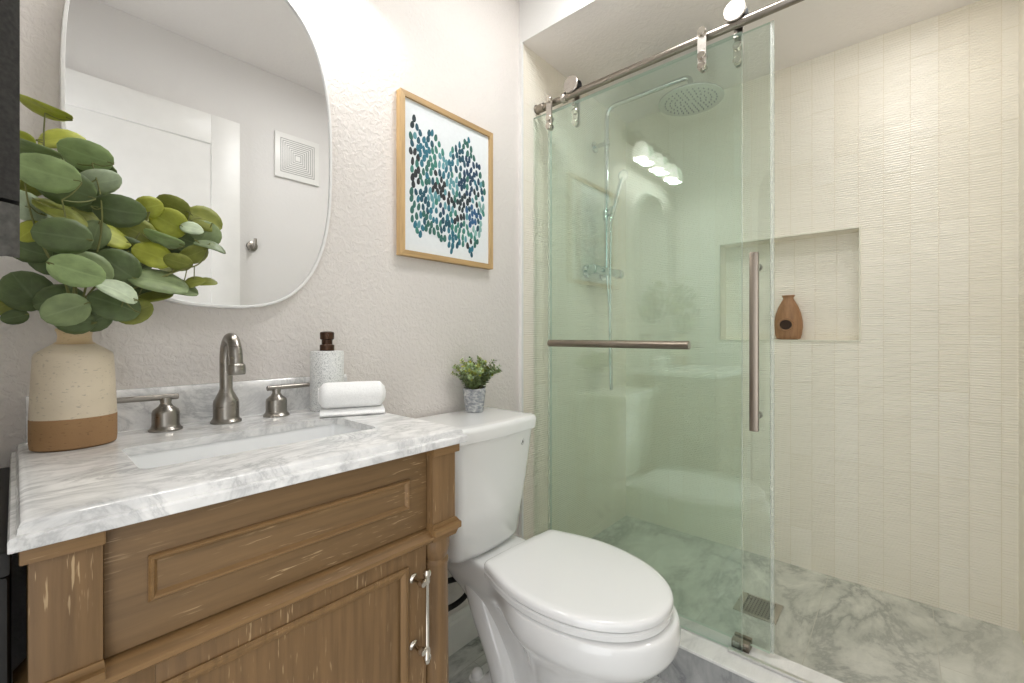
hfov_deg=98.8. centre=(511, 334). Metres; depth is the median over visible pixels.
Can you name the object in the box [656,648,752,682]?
trim
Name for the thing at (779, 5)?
shower rail
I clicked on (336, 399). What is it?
hand towel
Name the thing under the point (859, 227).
trim
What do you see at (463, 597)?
supply hose
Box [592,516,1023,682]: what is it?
floor
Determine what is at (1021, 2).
wall
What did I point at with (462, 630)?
baseboard
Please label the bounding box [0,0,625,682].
wall
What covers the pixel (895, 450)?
wall
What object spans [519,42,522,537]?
trim
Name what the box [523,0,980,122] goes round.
ceiling
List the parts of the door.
bolt plate, bolt plate, pull handle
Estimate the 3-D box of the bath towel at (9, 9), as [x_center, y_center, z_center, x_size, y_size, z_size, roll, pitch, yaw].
[-0.468,-0.509,0.314,0.132,0.892,0.153,0,0,41]
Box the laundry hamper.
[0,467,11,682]
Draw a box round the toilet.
[416,407,680,682]
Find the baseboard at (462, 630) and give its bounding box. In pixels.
[448,605,478,656]
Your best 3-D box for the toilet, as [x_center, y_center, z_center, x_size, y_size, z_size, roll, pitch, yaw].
[0.085,0.654,1.205,0.733,0.801,0.386,0,0,41]
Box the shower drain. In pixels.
[733,592,783,624]
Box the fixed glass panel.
[533,26,742,651]
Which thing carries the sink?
in the countertop
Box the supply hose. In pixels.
[448,577,466,611]
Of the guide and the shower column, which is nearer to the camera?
the guide
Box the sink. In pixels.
[128,424,362,467]
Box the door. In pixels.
[550,0,770,653]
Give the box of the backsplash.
[26,374,346,443]
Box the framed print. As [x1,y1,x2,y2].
[396,87,492,269]
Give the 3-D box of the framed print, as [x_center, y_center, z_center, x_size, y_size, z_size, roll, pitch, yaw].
[-0.206,-0.482,1.442,0.021,0.490,0.392,0,0,41]
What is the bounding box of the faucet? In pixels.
[117,333,309,432]
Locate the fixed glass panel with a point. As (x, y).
(702, 57)
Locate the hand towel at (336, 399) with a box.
[318,381,385,417]
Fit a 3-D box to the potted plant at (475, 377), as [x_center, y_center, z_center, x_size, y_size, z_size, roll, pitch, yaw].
[-0.117,0.162,1.448,0.128,0.184,0.198,0,0,41]
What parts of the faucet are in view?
lever, handle, spout, handle, lever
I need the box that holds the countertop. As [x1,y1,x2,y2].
[7,408,466,554]
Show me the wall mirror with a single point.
(222, 106)
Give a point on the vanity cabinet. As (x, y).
(342, 577)
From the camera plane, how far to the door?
1.25 m
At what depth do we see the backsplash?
0.92 m
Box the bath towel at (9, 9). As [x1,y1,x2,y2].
[0,0,19,257]
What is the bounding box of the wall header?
[519,0,595,42]
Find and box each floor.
[448,636,668,682]
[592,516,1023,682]
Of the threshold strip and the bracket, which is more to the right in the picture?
the threshold strip
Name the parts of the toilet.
tank lid, tank, bowl, seat, lid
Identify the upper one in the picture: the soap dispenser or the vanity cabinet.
the soap dispenser
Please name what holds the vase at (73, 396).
on the countertop
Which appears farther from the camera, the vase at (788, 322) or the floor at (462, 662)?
the vase at (788, 322)
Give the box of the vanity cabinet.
[13,443,461,682]
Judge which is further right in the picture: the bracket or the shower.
the shower
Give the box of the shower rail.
[534,0,803,114]
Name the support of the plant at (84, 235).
in the vase at (73, 396)
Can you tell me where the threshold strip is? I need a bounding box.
[727,646,811,682]
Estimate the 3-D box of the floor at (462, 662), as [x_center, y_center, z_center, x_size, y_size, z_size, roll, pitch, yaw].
[0.058,1.080,0.685,1.580,0.050,1.563,0,0,41]
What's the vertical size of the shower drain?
0.003 m
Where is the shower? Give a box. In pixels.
[606,170,627,390]
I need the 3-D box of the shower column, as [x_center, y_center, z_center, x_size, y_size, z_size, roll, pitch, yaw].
[0.618,-0.679,1.933,0.585,0.816,0.270,0,0,41]
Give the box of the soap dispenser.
[310,331,343,411]
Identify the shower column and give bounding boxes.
[583,75,723,280]
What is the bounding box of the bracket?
[534,103,545,114]
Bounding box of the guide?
[731,631,752,653]
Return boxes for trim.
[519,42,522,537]
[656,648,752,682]
[678,614,843,682]
[719,226,860,341]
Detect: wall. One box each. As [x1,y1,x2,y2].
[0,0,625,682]
[626,0,1018,631]
[1019,0,1023,643]
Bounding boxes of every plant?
[0,94,225,334]
[451,356,501,412]
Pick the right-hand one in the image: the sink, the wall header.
the wall header
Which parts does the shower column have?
knob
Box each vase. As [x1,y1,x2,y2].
[28,328,117,451]
[774,295,802,339]
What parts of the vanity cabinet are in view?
post, drawer, ledge moulding, door, drawer moulding, door moulding, door handle, post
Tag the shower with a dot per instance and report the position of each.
(622, 175)
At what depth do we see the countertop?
0.61 m
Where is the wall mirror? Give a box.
[59,0,331,308]
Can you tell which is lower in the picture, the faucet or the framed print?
the faucet

